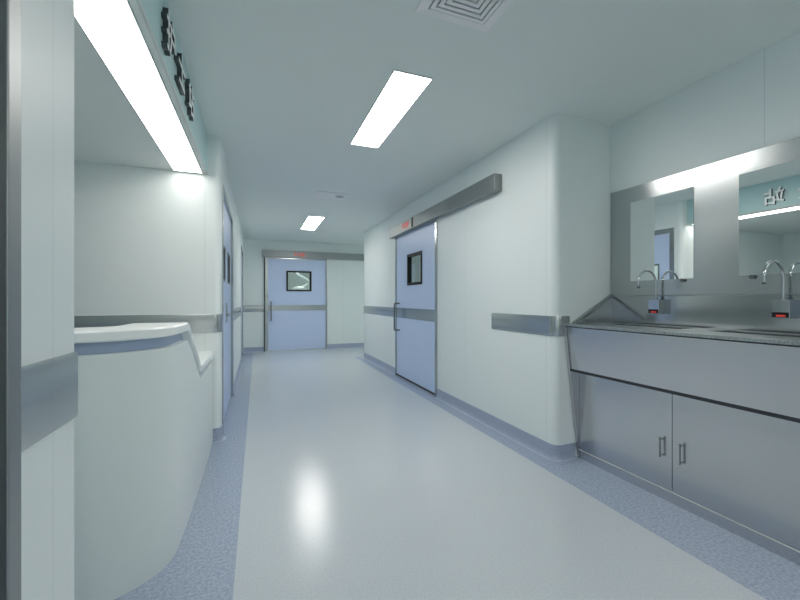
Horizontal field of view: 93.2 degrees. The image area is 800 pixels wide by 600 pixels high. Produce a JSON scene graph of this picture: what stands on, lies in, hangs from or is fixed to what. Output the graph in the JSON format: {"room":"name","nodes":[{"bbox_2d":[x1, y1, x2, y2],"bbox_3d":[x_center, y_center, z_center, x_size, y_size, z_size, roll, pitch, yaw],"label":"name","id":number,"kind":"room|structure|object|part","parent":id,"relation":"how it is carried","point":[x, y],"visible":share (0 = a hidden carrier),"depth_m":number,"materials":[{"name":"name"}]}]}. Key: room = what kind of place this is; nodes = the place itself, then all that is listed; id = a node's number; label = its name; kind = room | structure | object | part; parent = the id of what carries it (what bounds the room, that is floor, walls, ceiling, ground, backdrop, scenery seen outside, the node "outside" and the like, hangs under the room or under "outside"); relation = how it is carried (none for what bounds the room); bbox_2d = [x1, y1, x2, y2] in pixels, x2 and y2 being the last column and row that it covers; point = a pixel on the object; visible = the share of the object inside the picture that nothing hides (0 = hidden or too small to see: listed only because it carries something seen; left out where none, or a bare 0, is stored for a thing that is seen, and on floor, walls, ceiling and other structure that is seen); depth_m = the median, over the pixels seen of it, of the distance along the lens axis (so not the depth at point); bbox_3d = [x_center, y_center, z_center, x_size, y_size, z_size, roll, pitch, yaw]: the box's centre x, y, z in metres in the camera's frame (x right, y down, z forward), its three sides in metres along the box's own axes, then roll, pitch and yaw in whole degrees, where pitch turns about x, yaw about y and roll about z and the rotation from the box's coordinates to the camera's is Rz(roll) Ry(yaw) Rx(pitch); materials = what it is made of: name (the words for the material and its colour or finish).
{"room":"hospital corridor","nodes":[
{"label":"hospital corridor","id":0,"kind":"room"},
{"bbox_2d":[21,0,73,599],"bbox_3d":[-0.841,-0.095,-1.999,2.215,2.490,5.252,0,0,-21],"label":"wall","id":1,"kind":"structure","parent":0,"point":[47,26],"depth_m":0.74,"materials":[{"name":"white paint"}]},
{"bbox_2d":[0,0,20,599],"bbox_3d":[-0.505,0.070,0.121,0.110,2.160,1.084,0,0,-21],"label":"door","id":2,"kind":"structure","parent":1,"relation":"in","point":[10,10],"depth_m":0.62,"materials":[{"name":"silver metal"}]},
{"bbox_2d":[21,352,77,451],"bbox_3d":[-0.684,0.189,0.732,0.008,0.146,0.252,0,0,-21],"label":"band","id":3,"kind":"object","parent":1,"relation":"attached to","point":[49,387],"visible":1,"depth_m":0.73,"materials":[{"name":"metal"}]},
{"bbox_2d":[74,134,243,428],"bbox_3d":[-3.526,-0.095,5.270,2.320,2.490,5.550,0,0,-21],"label":"wall","id":4,"kind":"structure","parent":0,"point":[148,241],"depth_m":2.93,"materials":[{"name":"white paint"}]},
{"bbox_2d":[74,314,222,332],"bbox_3d":[-2.513,0.189,2.736,2.227,0.146,0.107,0,0,-21],"label":"band","id":5,"kind":"object","parent":4,"relation":"attached to","point":[200,323],"visible":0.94,"depth_m":2.92,"materials":[{"name":"metal"}]},
{"bbox_2d":[213,424,225,442],"bbox_3d":[-1.477,1.097,3.106,0.070,0.107,0.166,0,0,12],"label":"baseboard","id":6,"kind":"structure","parent":4,"relation":"attached to","point":[218,436],"depth_m":3.08,"materials":[{"name":"grey plastic"}]},
{"bbox_2d":[222,182,232,433],"bbox_3d":[-1.800,0.080,3.853,0.110,2.140,1.480,0,0,-21],"label":"door","id":7,"kind":"structure","parent":4,"relation":"in","point":[227,217],"depth_m":3.88,"materials":[{"name":"metal"}]},
{"bbox_2d":[233,307,240,320],"bbox_3d":[-2.443,0.189,5.694,0.008,0.146,2.420,0,0,-21],"label":"band","id":8,"kind":"object","parent":4,"relation":"attached to","point":[236,312],"visible":0.85,"depth_m":5.25,"materials":[{"name":"metal"}]},
{"bbox_2d":[233,359,242,394],"bbox_3d":[-2.430,1.097,5.699,0.034,0.107,2.420,0,0,-21],"label":"baseboard","id":9,"kind":"structure","parent":4,"relation":"attached to","point":[236,381],"depth_m":5.31,"materials":[{"name":"grey plastic"}]},
{"bbox_2d":[241,246,242,362],"bbox_3d":[-3.098,0.080,7.296,0.110,2.140,1.040,0,0,-21],"label":"door","id":10,"kind":"structure","parent":4,"relation":"in","point":[241,246],"depth_m":6.87,"materials":[{"name":"metal"}]},
{"bbox_2d":[269,348,324,350],"bbox_3d":[-2.514,1.180,10.354,7.800,0.060,3.250,0,0,-21],"label":"floor","id":11,"kind":"structure","parent":0,"point":[314,348],"depth_m":8.78,"materials":[{"name":"plastic"}]},
{"bbox_2d":[288,272,308,289],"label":"window","id":12,"kind":"structure","parent":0,"point":[294,280],"depth_m":11.82,"materials":[{"name":"white"}]},
{"bbox_2d":[244,239,363,347],"bbox_3d":[-1.958,-0.095,8.880,7.800,2.490,0.100,0,0,-21],"label":"wall","id":13,"kind":"structure","parent":0,"point":[345,278],"depth_m":8.95,"materials":[{"name":"white paint"}]},
{"bbox_2d":[244,305,263,311],"bbox_3d":[-3.214,0.189,8.350,0.436,0.146,0.008,0,0,-21],"label":"band","id":14,"kind":"object","parent":13,"relation":"attached to","point":[247,308],"visible":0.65,"depth_m":8.34,"materials":[{"name":"metal"}]},
{"bbox_2d":[244,347,263,352],"bbox_3d":[-3.209,1.097,8.337,0.436,0.107,0.034,0,0,-21],"label":"baseboard","id":15,"kind":"structure","parent":13,"relation":"attached to","point":[248,349],"depth_m":8.34,"materials":[{"name":"grey plastic"}]},
{"bbox_2d":[262,250,363,351],"bbox_3d":[-1.661,0.020,8.941,3.000,2.260,0.197,0,0,-21],"label":"door","id":16,"kind":"structure","parent":13,"relation":"in","point":[293,319],"depth_m":8.65,"materials":[{"name":"metal"}]},
{"bbox_3d":[-2.380,0.095,8.710,1.379,2.110,0.120,0,0,-21],"label":"frame","id":17,"kind":"part","parent":16,"relation":"part of","materials":[{"name":"metal"}]},
{"bbox_2d":[327,343,363,348],"bbox_3d":[0.000,1.097,9.547,3.665,0.107,0.034,0,0,-21],"label":"baseboard","id":18,"kind":"structure","parent":13,"relation":"attached to","point":[346,345],"depth_m":9.07,"materials":[{"name":"grey plastic"}]},
{"bbox_2d":[114,347,799,599],"bbox_3d":[0.379,1.150,2.681,7.800,0.001,13.150,0,0,-21],"label":"floor","id":19,"kind":"structure","parent":0,"point":[334,475],"depth_m":2.00,"materials":[{"name":"laminate"}]},
{"bbox_2d":[74,322,213,599],"bbox_3d":[-2.072,0.632,1.917,1.876,1.036,1.745,0,0,-21],"label":"reception desk","id":20,"kind":"object","parent":19,"relation":"on","point":[143,424],"visible":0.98,"depth_m":1.51,"materials":[{"name":"white"}]},
{"bbox_2d":[74,322,213,371],"bbox_3d":[-2.072,0.284,1.917,1.876,0.340,1.745,0,0,-21],"label":"countertop","id":21,"kind":"structure","parent":20,"relation":"on","point":[134,331],"depth_m":1.57,"materials":[{"name":"white"}]},
{"bbox_2d":[563,294,799,565],"bbox_3d":[1.875,0.552,1.527,0.471,1.195,2.735,0,0,-21],"label":"sink","id":22,"kind":"object","parent":19,"relation":"on","point":[695,405],"visible":1,"depth_m":2.02,"materials":[{"name":"metal"}]},
{"bbox_3d":[1.258,0.660,2.742,0.172,0.980,0.020,0,0,-21],"label":"panel","id":23,"kind":"part","parent":22,"relation":"part of","materials":[{"name":"metal"}]},
{"bbox_3d":[1.429,0.800,2.445,0.020,0.567,0.654,0,0,-21],"label":"cupboard door","id":24,"kind":"part","parent":22,"relation":"part of","materials":[{"name":"metal"}]},
{"bbox_2d":[637,270,664,313],"bbox_3d":[1.643,-0.054,2.497,0.204,0.292,0.072,0,0,-21],"label":"faucet","id":25,"kind":"object","parent":22,"relation":"attached to","point":[655,306],"visible":1,"depth_m":2.50,"materials":[{"name":"silver metal"}]},
{"bbox_3d":[1.631,-0.103,2.493,0.176,0.194,0.014,0,0,-21],"label":"spout","id":26,"kind":"part","parent":25,"relation":"part of","materials":[{"name":"silver metal"}]},
{"bbox_2d":[613,324,689,328],"bbox_3d":[1.628,0.254,2.484,0.180,0.160,0.500,0,0,-21],"label":"basin","id":27,"kind":"object","parent":22,"relation":"in","point":[640,325],"depth_m":2.52,"materials":[{"name":"silver metal"}]},
{"bbox_3d":[1.505,0.847,2.181,0.024,0.117,0.008,0,0,-21],"label":"handle","id":28,"kind":"part","parent":22,"relation":"part of","materials":[{"name":"metal"}]},
{"bbox_3d":[1.544,0.847,2.078,0.024,0.117,0.008,0,0,-21],"label":"handle","id":29,"kind":"part","parent":22,"relation":"part of","materials":[{"name":"metal"}]},
{"bbox_2d":[565,322,799,345],"bbox_3d":[1.876,0.178,1.526,0.468,0.016,2.732,0,0,-21],"label":"countertop","id":30,"kind":"structure","parent":22,"relation":"on","point":[692,332],"depth_m":1.98,"materials":[{"name":"metal"}]},
{"bbox_3d":[1.791,1.088,1.483,0.022,0.004,2.712,0,0,-21],"label":"door sill","id":31,"kind":"part","parent":22,"relation":"part of","materials":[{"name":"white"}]},
{"bbox_3d":[1.664,0.800,1.822,0.020,0.567,0.672,0,0,-21],"label":"cupboard door","id":32,"kind":"part","parent":22,"relation":"part of","materials":[{"name":"metal"}]},
{"bbox_2d":[715,331,799,336],"bbox_3d":[1.858,0.254,1.876,0.180,0.160,0.500,0,0,-21],"label":"basin","id":33,"kind":"object","parent":22,"relation":"in","point":[741,332],"depth_m":1.98,"materials":[{"name":"silver metal"}]},
{"bbox_2d":[762,260,795,318],"bbox_3d":[1.873,-0.054,1.887,0.204,0.292,0.072,0,0,-21],"label":"faucet","id":34,"kind":"object","parent":22,"relation":"attached to","point":[782,308],"visible":1,"depth_m":1.89,"materials":[{"name":"silver metal"}]},
{"bbox_3d":[1.861,-0.103,1.883,0.176,0.194,0.014,0,0,-21],"label":"spout","id":35,"kind":"part","parent":34,"relation":"part of","materials":[{"name":"silver metal"}]},
{"bbox_2d":[167,0,799,244],"bbox_3d":[-0.195,-1.390,4.201,7.800,0.100,16.400,0,0,-21],"label":"ceiling","id":36,"kind":"structure","parent":0,"point":[286,87],"depth_m":2.26,"materials":[{"name":"white paint"}]},
{"bbox_2d":[74,0,205,173],"bbox_3d":[-2.182,-1.177,1.556,2.215,0.325,2.348,0,0,-21],"label":"ceiling","id":37,"kind":"structure","parent":36,"relation":"attached to","point":[107,129],"depth_m":2.11,"materials":[{"name":"white paint"}]},
{"bbox_2d":[74,0,202,173],"bbox_3d":[-1.261,-1.011,1.898,0.206,0.008,2.310,0,0,-21],"label":"recessed light","id":38,"kind":"object","parent":37,"relation":"in","point":[113,29],"visible":1,"depth_m":1.66,"materials":[{"name":"white plastic"}]},
{"bbox_2d":[136,0,207,173],"bbox_3d":[-1.132,-1.176,1.952,0.028,0.326,2.346,0,0,-21],"label":"station sign","id":39,"kind":"object","parent":37,"relation":"attached to","point":[156,14],"visible":1,"depth_m":1.84,"materials":[{"name":"teal"}]},
{"bbox_2d":[292,273,308,289],"bbox_3d":[-2.643,-0.805,9.690,0.700,1.070,0.338,0,0,-21],"label":"lamp","id":40,"kind":"object","parent":36,"relation":"hanging from","point":[298,274],"visible":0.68,"depth_m":9.71,"materials":[{"name":"white plastic"}]},
{"bbox_3d":[-2.636,-0.683,9.693,0.684,0.473,0.056,0,0,-21],"label":"arm","id":41,"kind":"part","parent":40,"relation":"part of","materials":[{"name":"white metal"}]},
{"bbox_2d":[301,216,324,229],"bbox_3d":[-1.544,-1.336,6.610,0.257,0.008,1.172,0,0,-21],"label":"recessed light","id":42,"kind":"object","parent":36,"relation":"in","point":[311,223],"visible":1,"depth_m":6.51,"materials":[{"name":"white plastic"}]},
{"bbox_2d":[314,191,347,199],"bbox_3d":[-0.892,-1.335,4.847,0.390,0.010,0.300,0,0,-21],"label":"ceiling panel","id":43,"kind":"object","parent":36,"relation":"attached to","point":[319,194],"visible":1,"depth_m":4.83,"materials":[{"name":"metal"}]},
{"bbox_2d":[350,69,432,147],"bbox_3d":[-0.113,-1.336,2.755,0.248,0.008,1.108,0,0,-21],"label":"recessed light","id":44,"kind":"object","parent":36,"relation":"in","point":[402,89],"visible":1,"depth_m":2.61,"materials":[{"name":"white plastic"}]},
{"bbox_2d":[415,0,513,32],"bbox_3d":[0.320,-1.332,1.638,0.386,0.016,0.386,0,0,-21],"label":"ceiling vent","id":45,"kind":"object","parent":36,"relation":"in","point":[481,15],"visible":1,"depth_m":1.74,"materials":[{"name":"grey metal"}]},
{"bbox_2d":[364,114,610,456],"bbox_3d":[1.693,-0.095,5.697,3.212,2.490,5.194,0,0,-21],"label":"wall","id":46,"kind":"structure","parent":0,"point":[540,244],"depth_m":3.05,"materials":[{"name":"white paint"}]},
{"bbox_2d":[364,306,393,316],"bbox_3d":[-0.211,0.189,6.753,0.407,0.146,1.887,0,0,-21],"label":"band","id":47,"kind":"object","parent":46,"relation":"attached to","point":[385,311],"visible":0.9,"depth_m":6.56,"materials":[{"name":"metal"}]},
{"bbox_2d":[363,353,394,374],"bbox_3d":[-0.229,1.097,6.761,0.434,0.107,1.914,0,0,-21],"label":"baseboard","id":48,"kind":"structure","parent":46,"relation":"attached to","point":[377,362],"depth_m":6.51,"materials":[{"name":"grey plastic"}]},
{"bbox_2d":[389,173,501,396],"bbox_3d":[0.408,0.028,4.594,0.211,2.245,2.790,0,0,-21],"label":"door","id":49,"kind":"structure","parent":46,"relation":"in","point":[415,305],"depth_m":4.91,"materials":[{"name":"metal"}]},
{"bbox_3d":[-0.050,0.250,5.645,0.096,0.422,0.022,0,0,-21],"label":"handle","id":50,"kind":"part","parent":49,"relation":"part of","materials":[{"name":"silver metal"}]},
{"bbox_3d":[0.240,0.090,5.151,0.132,2.120,1.430,0,0,-21],"label":"frame","id":51,"kind":"part","parent":49,"relation":"part of","materials":[{"name":"metal"}]},
{"bbox_2d":[435,388,577,461],"bbox_3d":[0.850,1.097,3.592,0.216,0.107,1.918,0,0,-21],"label":"baseboard","id":52,"kind":"structure","parent":46,"relation":"attached to","point":[566,452],"depth_m":3.11,"materials":[{"name":"grey plastic"}]},
{"bbox_2d":[492,313,569,336],"bbox_3d":[1.029,0.189,3.080,0.137,0.146,0.779,0,0,-21],"label":"band","id":53,"kind":"object","parent":46,"relation":"attached to","point":[530,324],"visible":0.97,"depth_m":2.92,"materials":[{"name":"metal"}]},
{"bbox_2d":[578,298,611,322],"bbox_3d":[1.439,0.071,2.812,0.375,0.198,0.016,0,0,-21],"label":"backsplash","id":54,"kind":"structure","parent":46,"relation":"attached to","point":[603,314],"depth_m":2.83,"materials":[{"name":"metal"}]},
{"bbox_2d":[611,31,799,295],"bbox_3d":[2.778,-0.095,-0.056,0.100,2.490,6.336,0,0,-21],"label":"wall","id":55,"kind":"structure","parent":0,"point":[753,103],"depth_m":2.24,"materials":[{"name":"white paint"}]},
{"bbox_2d":[611,137,799,295],"bbox_3d":[2.092,-0.421,1.607,0.009,0.781,2.732,0,0,-21],"label":"wall panel","id":56,"kind":"object","parent":55,"relation":"attached to","point":[716,184],"visible":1,"depth_m":2.24,"materials":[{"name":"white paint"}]},
{"bbox_2d":[631,187,693,281],"bbox_3d":[1.732,-0.407,2.526,0.016,0.586,0.420,0,0,-21],"label":"mirror","id":57,"kind":"object","parent":56,"relation":"attached to","point":[662,226],"visible":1,"depth_m":2.50,"materials":[{"name":"clear glass"}]},
{"bbox_2d":[739,159,799,278],"bbox_3d":[1.963,-0.407,1.913,0.016,0.586,0.420,0,0,-21],"label":"mirror","id":58,"kind":"object","parent":56,"relation":"attached to","point":[769,197],"visible":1,"depth_m":1.99,"materials":[{"name":"clear glass"}]},
{"bbox_2d":[612,294,799,333],"bbox_3d":[2.095,0.071,1.600,0.009,0.198,2.716,0,0,-21],"label":"backsplash","id":59,"kind":"structure","parent":55,"relation":"attached to","point":[727,312],"depth_m":2.24,"materials":[{"name":"silver metal"}]}
]}

